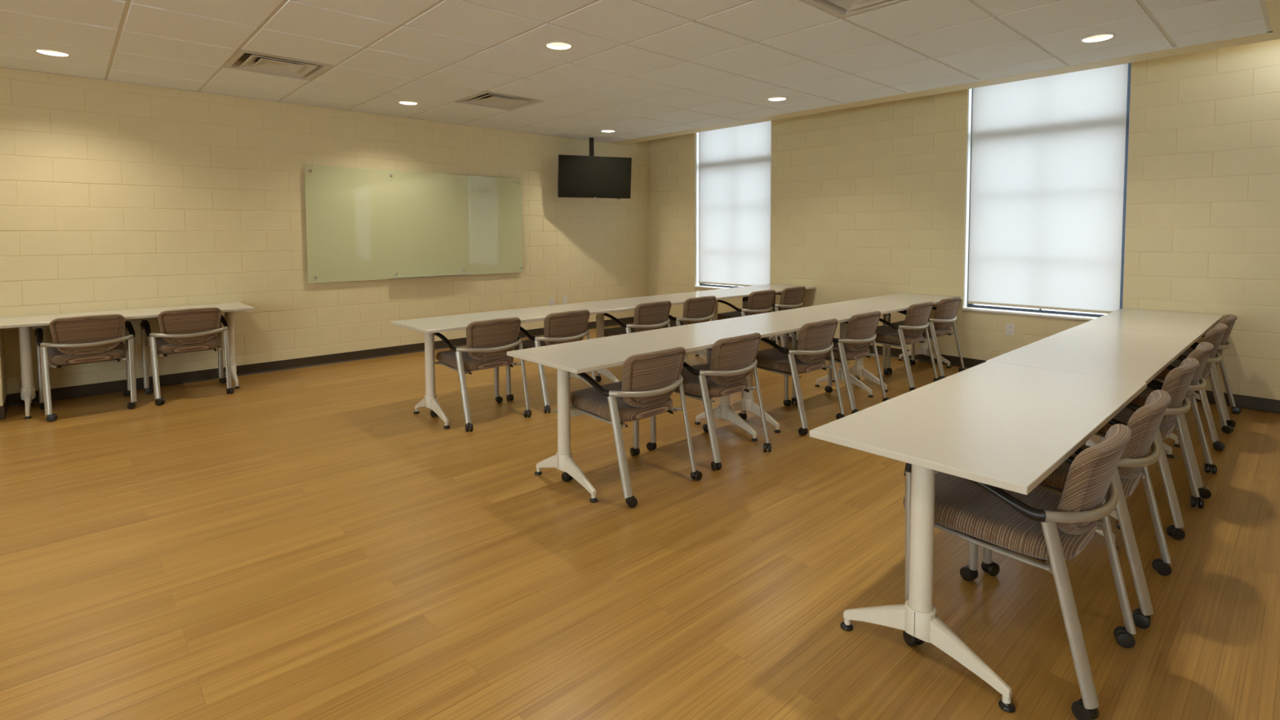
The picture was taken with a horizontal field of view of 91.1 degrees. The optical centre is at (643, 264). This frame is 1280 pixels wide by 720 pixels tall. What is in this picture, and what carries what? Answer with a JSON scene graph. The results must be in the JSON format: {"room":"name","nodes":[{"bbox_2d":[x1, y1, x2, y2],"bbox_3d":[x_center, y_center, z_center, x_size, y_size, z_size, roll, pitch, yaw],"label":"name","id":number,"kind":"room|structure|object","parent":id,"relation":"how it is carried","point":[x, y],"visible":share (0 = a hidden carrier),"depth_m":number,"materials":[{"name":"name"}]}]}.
{"room":"classroom","nodes":[
{"label":"classroom","id":0,"kind":"room"},
{"bbox_2d":[0,67,648,394],"bbox_3d":[-3.524,-0.502,5.881,10.163,3.000,0.151,-3,4,-43],"label":"wall","id":1,"kind":"structure","parent":0,"point":[114,195],"depth_m":5.64,"materials":[{"name":"beige paint"}]},
{"bbox_2d":[8,316,634,406],"bbox_3d":[-3.560,0.957,5.804,9.900,0.094,0.013,-3,4,-43],"label":"baseboard","id":2,"kind":"structure","parent":1,"relation":"attached to","point":[91,389],"depth_m":5.81,"materials":[{"name":"brown plastic"}]},
{"bbox_2d":[304,164,523,283],"bbox_3d":[-2.345,-0.431,6.816,2.399,1.135,0.090,-3,4,-43],"label":"board","id":3,"kind":"object","parent":1,"relation":"attached to","point":[362,224],"visible":1,"depth_m":6.68,"materials":[{"name":"beige glass"}]},
{"bbox_2d":[390,274,471,279],"bbox_3d":[-2.310,0.124,6.851,0.909,0.010,0.054,-3,4,-43],"label":"tray","id":4,"kind":"object","parent":3,"relation":"on","point":[392,276],"depth_m":6.75,"materials":[{"name":"metal"}]},
{"bbox_2d":[549,297,554,306],"bbox_3d":[-1.172,0.476,8.005,0.070,0.106,0.009,-3,4,-43],"label":"wall outlet","id":5,"kind":"object","parent":1,"relation":"attached to","point":[551,300],"visible":0.95,"depth_m":8.00,"materials":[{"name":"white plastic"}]},
{"bbox_2d":[562,296,567,304],"bbox_3d":[-1.022,0.461,8.145,0.070,0.106,0.008,-3,4,-43],"label":"wall outlet","id":6,"kind":"object","parent":1,"relation":"attached to","point":[564,298],"visible":0.86,"depth_m":8.14,"materials":[{"name":"white plastic"}]},
{"bbox_2d":[0,0,1272,142],"bbox_3d":[-1.681,-1.508,3.134,9.205,0.242,6.511,-3,4,-43],"label":"ceiling","id":7,"kind":"structure","parent":0,"point":[633,68],"depth_m":4.15,"materials":[{"name":"grey tile"}]},
{"bbox_2d":[33,48,71,57],"bbox_3d":[-4.004,-1.492,4.249,0.188,0.117,0.188,-3,4,-43],"label":"recessed light","id":8,"kind":"object","parent":7,"relation":"in","point":[45,51],"visible":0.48,"depth_m":4.29,"materials":[{"name":"white"}]},
{"bbox_2d":[223,49,333,80],"bbox_3d":[-2.695,-1.520,4.631,0.588,0.121,0.588,-3,4,-43],"label":"ceiling vent","id":9,"kind":"object","parent":7,"relation":"in","point":[245,60],"visible":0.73,"depth_m":4.68,"materials":[{"name":"white metal"}]},
{"bbox_2d":[397,100,418,105],"bbox_3d":[-2.217,-1.580,5.906,0.188,0.117,0.188,-3,4,-43],"label":"recessed light","id":10,"kind":"object","parent":7,"relation":"in","point":[402,102],"visible":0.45,"depth_m":5.96,"materials":[{"name":"white"}]},
{"bbox_2d":[455,91,542,110],"bbox_3d":[-1.355,-1.587,5.874,0.588,0.121,0.588,-3,4,-43],"label":"ceiling vent","id":11,"kind":"object","parent":7,"relation":"in","point":[486,99],"visible":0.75,"depth_m":5.93,"materials":[{"name":"white metal"}]},
{"bbox_2d":[544,40,573,49],"bbox_3d":[-0.558,-1.495,4.121,0.188,0.117,0.188,-3,4,-43],"label":"recessed light","id":12,"kind":"object","parent":7,"relation":"in","point":[554,45],"visible":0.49,"depth_m":4.18,"materials":[{"name":"white"}]},
{"bbox_2d":[557,137,631,199],"bbox_3d":[-0.645,-1.243,8.031,0.956,0.794,0.264,-1,3,-21],"label":"television","id":13,"kind":"object","parent":7,"relation":"hanging from","point":[591,175],"visible":1,"depth_m":7.94,"materials":[{"name":"black plastic"}]},
{"bbox_2d":[600,129,615,132],"bbox_3d":[-0.430,-1.668,7.563,0.188,0.117,0.188,-3,4,-43],"label":"recessed light","id":14,"kind":"object","parent":7,"relation":"in","point":[602,131],"visible":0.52,"depth_m":7.62,"materials":[{"name":"white"}]},
{"bbox_2d":[766,96,787,101],"bbox_3d":[1.229,-1.583,5.778,0.188,0.117,0.188,-3,4,-43],"label":"recessed light","id":15,"kind":"object","parent":7,"relation":"in","point":[775,98],"visible":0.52,"depth_m":5.84,"materials":[{"name":"white"}]},
{"bbox_2d":[804,0,906,17],"bbox_3d":[1.133,-1.460,3.196,0.588,0.121,0.588,-3,4,-43],"label":"ceiling vent","id":16,"kind":"object","parent":7,"relation":"in","point":[842,8],"visible":1,"depth_m":3.43,"materials":[{"name":"white metal"}]},
{"bbox_2d":[1079,33,1115,42],"bbox_3d":[2.888,-1.499,3.993,0.188,0.117,0.188,-3,4,-43],"label":"recessed light","id":17,"kind":"object","parent":7,"relation":"in","point":[1100,37],"visible":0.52,"depth_m":4.04,"materials":[{"name":"white"}]},
{"bbox_2d":[0,323,1279,719],"bbox_3d":[0.844,1.257,1.094,9.933,0.060,12.966,-3,4,-43],"label":"floor","id":18,"kind":"structure","parent":0,"point":[303,543],"depth_m":2.40,"materials":[{"name":"brown wood"}]},
{"bbox_2d":[0,328,8,419],"bbox_3d":[-4.903,0.770,4.252,0.806,0.630,0.445,-3,4,-43],"label":"chair","id":19,"kind":"object","parent":18,"relation":"on","point":[4,403],"visible":0.87,"depth_m":4.45,"materials":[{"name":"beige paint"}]},
{"bbox_2d":[34,314,137,422],"bbox_3d":[-4.116,0.707,4.655,0.558,0.711,0.592,-3,4,-45],"label":"chair","id":20,"kind":"object","parent":18,"relation":"on","point":[81,340],"visible":1,"depth_m":4.49,"materials":[{"name":"fabric"}]},
{"bbox_2d":[0,302,254,418],"bbox_3d":[-4.016,0.710,4.962,1.528,0.672,0.600,-3,4,-43],"label":"table","id":21,"kind":"object","parent":18,"relation":"on","point":[28,390],"visible":0.8,"depth_m":4.68,"materials":[{"name":"grey laminate"}]},
{"bbox_2d":[140,306,234,405],"bbox_3d":[-3.667,0.685,5.072,0.578,0.711,0.601,-3,4,-43],"label":"chair","id":22,"kind":"object","parent":18,"relation":"on","point":[188,330],"visible":1,"depth_m":4.91,"materials":[{"name":"fabric"}]},
{"bbox_2d":[430,316,531,431],"bbox_3d":[-1.144,0.710,4.434,0.577,0.711,0.599,-3,4,-43],"label":"chair","id":23,"kind":"object","parent":18,"relation":"on","point":[488,342],"visible":0.88,"depth_m":4.24,"materials":[{"name":"fabric"}]},
{"bbox_2d":[391,303,611,428],"bbox_3d":[-1.015,0.714,4.724,1.528,0.672,0.588,-3,4,-43],"label":"table","id":24,"kind":"object","parent":18,"relation":"on","point":[428,326],"visible":0.61,"depth_m":4.36,"materials":[{"name":"grey laminate"}]},
{"bbox_2d":[506,309,595,413],"bbox_3d":[-0.701,0.687,4.851,0.585,0.711,0.605,-3,4,-44],"label":"chair","id":25,"kind":"object","parent":18,"relation":"on","point":[561,327],"visible":0.67,"depth_m":4.63,"materials":[{"name":"fabric"}]},
{"bbox_2d":[551,408,583,417],"bbox_3d":[-0.509,1.055,4.550,0.240,0.006,0.240,-3,4,-43],"label":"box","id":26,"kind":"object","parent":18,"relation":"on","point":[573,413],"visible":0.18,"depth_m":4.48,"materials":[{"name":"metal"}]},
{"bbox_2d":[561,346,702,507],"bbox_3d":[-0.080,0.764,3.281,0.565,0.711,0.592,-3,4,-43],"label":"chair","id":27,"kind":"object","parent":18,"relation":"on","point":[647,384],"visible":0.84,"depth_m":3.09,"materials":[{"name":"fabric"}]},
{"bbox_2d":[595,300,671,382],"bbox_3d":[-0.057,0.655,5.459,0.588,0.710,0.595,-3,4,-43],"label":"chair","id":28,"kind":"object","parent":18,"relation":"on","point":[651,315],"visible":0.62,"depth_m":5.26,"materials":[{"name":"fabric"}]},
{"bbox_2d":[506,322,775,502],"bbox_3d":[0.051,0.768,3.577,1.528,0.672,0.598,-3,4,-43],"label":"table","id":29,"kind":"object","parent":18,"relation":"on","point":[579,357],"visible":0.95,"depth_m":3.31,"materials":[{"name":"grey laminate"}]},
{"bbox_2d":[567,292,731,382],"bbox_3d":[0.095,0.658,5.775,1.528,0.672,0.588,-3,4,-43],"label":"table","id":30,"kind":"object","parent":18,"relation":"on","point":[626,304],"visible":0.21,"depth_m":5.55,"materials":[{"name":"grey laminate"}]},
{"bbox_2d":[664,295,715,363],"bbox_3d":[0.372,0.633,5.865,0.556,0.710,0.595,-3,4,-43],"label":"chair","id":31,"kind":"object","parent":18,"relation":"on","point":[697,309],"visible":0.57,"depth_m":5.64,"materials":[{"name":"fabric"}]},
{"bbox_2d":[646,332,771,471],"bbox_3d":[0.382,0.741,3.713,0.562,0.711,0.597,-3,4,-43],"label":"chair","id":32,"kind":"object","parent":18,"relation":"on","point":[730,361],"visible":0.86,"depth_m":3.52,"materials":[{"name":"fabric"}]},
{"bbox_2d":[717,289,778,345],"bbox_3d":[1.057,0.600,6.489,0.569,0.711,0.600,-3,4,-43],"label":"chair","id":33,"kind":"object","parent":18,"relation":"on","point":[760,301],"visible":0.59,"depth_m":6.29,"materials":[{"name":"fabric"}]},
{"bbox_2d":[691,284,816,355],"bbox_3d":[1.202,0.602,6.823,1.518,0.672,0.588,-3,4,-43],"label":"table","id":34,"kind":"object","parent":18,"relation":"on","point":[743,291],"visible":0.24,"depth_m":6.71,"materials":[{"name":"grey laminate"}]},
{"bbox_2d":[745,286,805,346],"bbox_3d":[1.458,0.580,6.877,0.576,0.711,0.591,-3,4,-43],"label":"chair","id":35,"kind":"object","parent":18,"relation":"on","point":[791,298],"visible":0.52,"depth_m":6.65,"materials":[{"name":"fabric"}]},
{"bbox_2d":[737,318,844,435],"bbox_3d":[1.014,0.709,4.318,0.579,0.711,0.580,-3,4,-43],"label":"chair","id":36,"kind":"object","parent":18,"relation":"on","point":[815,339],"visible":0.8,"depth_m":4.12,"materials":[{"name":"fabric"}]},
{"bbox_2d":[704,304,889,432],"bbox_3d":[1.165,0.712,4.625,1.528,0.672,0.598,-3,4,-43],"label":"table","id":37,"kind":"object","parent":18,"relation":"on","point":[783,322],"visible":0.75,"depth_m":4.50,"materials":[{"name":"grey laminate"}]},
{"bbox_2d":[791,311,889,413],"bbox_3d":[1.456,0.688,4.712,0.571,0.711,0.593,-3,4,-43],"label":"chair","id":38,"kind":"object","parent":18,"relation":"on","point":[861,329],"visible":0.72,"depth_m":4.51,"materials":[{"name":"fabric"}]},
{"bbox_2d":[824,293,963,391],"bbox_3d":[2.275,0.657,5.669,1.518,0.672,0.598,-3,4,-43],"label":"table","id":39,"kind":"object","parent":18,"relation":"on","point":[896,302],"visible":0.68,"depth_m":5.51,"materials":[{"name":"grey laminate"}]},
{"bbox_2d":[854,301,941,391],"bbox_3d":[2.141,0.654,5.358,0.568,0.711,0.582,-3,4,-43],"label":"chair","id":40,"kind":"object","parent":18,"relation":"on","point":[916,322],"visible":0.8,"depth_m":5.15,"materials":[{"name":"fabric"}]},
{"bbox_2d":[886,296,965,378],"bbox_3d":[2.566,0.633,5.750,0.598,0.711,0.584,-3,4,-43],"label":"chair","id":41,"kind":"object","parent":18,"relation":"on","point":[946,309],"visible":0.74,"depth_m":5.53,"materials":[{"name":"fabric"}]},
{"bbox_2d":[809,360,1146,712],"bbox_3d":[1.276,0.830,2.259,1.528,0.672,0.598,-3,4,-43],"label":"table","id":42,"kind":"object","parent":18,"relation":"on","point":[1009,427],"visible":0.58,"depth_m":1.91,"materials":[{"name":"grey laminate"}]},
{"bbox_2d":[902,423,1136,719],"bbox_3d":[1.155,0.826,1.972,0.570,0.711,0.566,-3,4,-42],"label":"chair","id":43,"kind":"object","parent":18,"relation":"on","point":[1042,525],"visible":0.84,"depth_m":1.78,"materials":[{"name":"fabric"}]},
{"bbox_2d":[981,389,1172,628],"bbox_3d":[1.609,0.805,2.369,0.552,0.711,0.570,-3,4,-44],"label":"chair","id":44,"kind":"object","parent":18,"relation":"on","point":[1144,424],"visible":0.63,"depth_m":2.11,"materials":[{"name":"fabric"}]},
{"bbox_2d":[986,327,1195,529],"bbox_3d":[2.392,0.775,3.304,1.528,0.672,0.598,-3,4,-43],"label":"table","id":45,"kind":"object","parent":18,"relation":"on","point":[1135,357],"visible":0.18,"depth_m":3.15,"materials":[{"name":"grey laminate"}]},
{"bbox_2d":[1093,357,1204,540],"bbox_3d":[2.240,0.773,2.966,0.586,0.711,0.594,-3,4,-42],"label":"chair","id":46,"kind":"object","parent":18,"relation":"on","point":[1177,382],"visible":0.5,"depth_m":2.70,"materials":[{"name":"fabric"}]},
{"bbox_2d":[1074,307,1223,447],"bbox_3d":[3.511,0.720,4.339,1.518,0.672,0.598,-3,4,-43],"label":"table","id":47,"kind":"object","parent":18,"relation":"on","point":[1149,322],"visible":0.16,"depth_m":4.21,"materials":[{"name":"grey laminate"}]},
{"bbox_2d":[1083,342,1217,498],"bbox_3d":[2.675,0.752,3.364,0.591,0.711,0.605,-3,4,-43],"label":"chair","id":48,"kind":"object","parent":18,"relation":"on","point":[1202,353],"visible":0.42,"depth_m":3.13,"materials":[{"name":"metal"}]},
{"bbox_2d":[1154,323,1233,450],"bbox_3d":[3.363,0.717,4.024,0.572,0.711,0.596,-3,4,-42],"label":"chair","id":49,"kind":"object","parent":18,"relation":"on","point":[1215,335],"visible":0.39,"depth_m":3.79,"materials":[{"name":"metal"}]},
{"bbox_2d":[1175,314,1240,427],"bbox_3d":[3.828,0.694,4.454,0.570,0.711,0.597,-3,4,-43],"label":"chair","id":50,"kind":"object","parent":18,"relation":"on","point":[1229,320],"visible":0.41,"depth_m":4.21,"materials":[{"name":"metal"}]},
{"bbox_2d":[648,39,1279,399],"bbox_3d":[4.580,-0.455,4.474,0.300,3.000,12.948,-3,4,-43],"label":"wall","id":51,"kind":"structure","parent":0,"point":[867,201],"depth_m":5.91,"materials":[{"name":"beige paint"}]},
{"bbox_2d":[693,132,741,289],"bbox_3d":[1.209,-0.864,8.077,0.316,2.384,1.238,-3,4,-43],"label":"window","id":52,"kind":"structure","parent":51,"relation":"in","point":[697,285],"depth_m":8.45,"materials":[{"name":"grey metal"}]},
{"bbox_2d":[697,120,771,286],"bbox_3d":[1.140,-0.871,8.015,0.056,2.280,1.180,-3,4,-43],"label":"roller blind","id":53,"kind":"object","parent":52,"relation":"attached to","point":[735,162],"visible":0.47,"depth_m":7.99,"materials":[{"name":"fabric"}]},
{"bbox_2d":[610,0,1279,144],"bbox_3d":[0.911,-1.558,1.078,10.213,0.535,13.046,-3,4,-43],"label":"trim","id":54,"kind":"structure","parent":51,"relation":"attached to","point":[1273,6],"depth_m":4.94,"materials":[{"name":"beige paint"}]},
{"bbox_2d":[667,317,1279,413],"bbox_3d":[4.471,1.002,4.438,0.013,0.094,12.944,-3,4,-43],"label":"baseboard","id":55,"kind":"structure","parent":51,"relation":"attached to","point":[1261,404],"depth_m":4.70,"materials":[{"name":"brown plastic"}]},
{"bbox_2d":[1005,323,1014,335],"bbox_3d":[3.311,0.582,5.672,0.009,0.106,0.070,-3,4,-43],"label":"wall outlet","id":56,"kind":"object","parent":51,"relation":"attached to","point":[1010,327],"visible":1,"depth_m":5.67,"materials":[{"name":"white plastic"}]},
{"bbox_2d":[961,62,1131,320],"bbox_3d":[3.550,-0.743,5.558,0.316,2.388,1.233,-3,4,-43],"label":"window","id":57,"kind":"structure","parent":51,"relation":"in","point":[975,308],"depth_m":5.66,"materials":[{"name":"grey metal"}]},
{"bbox_2d":[968,63,1128,314],"bbox_3d":[3.491,-0.751,5.486,0.056,2.280,1.192,-3,4,-43],"label":"roller blind","id":58,"kind":"object","parent":57,"relation":"attached to","point":[1048,153],"visible":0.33,"depth_m":5.45,"materials":[{"name":"fabric"}]},
{"label":"outside","id":59,"kind":"structure","parent":0,"visible":0},
{"bbox_2d":[974,303,1106,314],"bbox_3d":[9.172,1.085,9.943,13.650,0.050,26.000,-3,4,-43],"label":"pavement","id":60,"kind":"structure","parent":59,"point":[975,304],"depth_m":12.82,"materials":[{"name":"grey concrete"}]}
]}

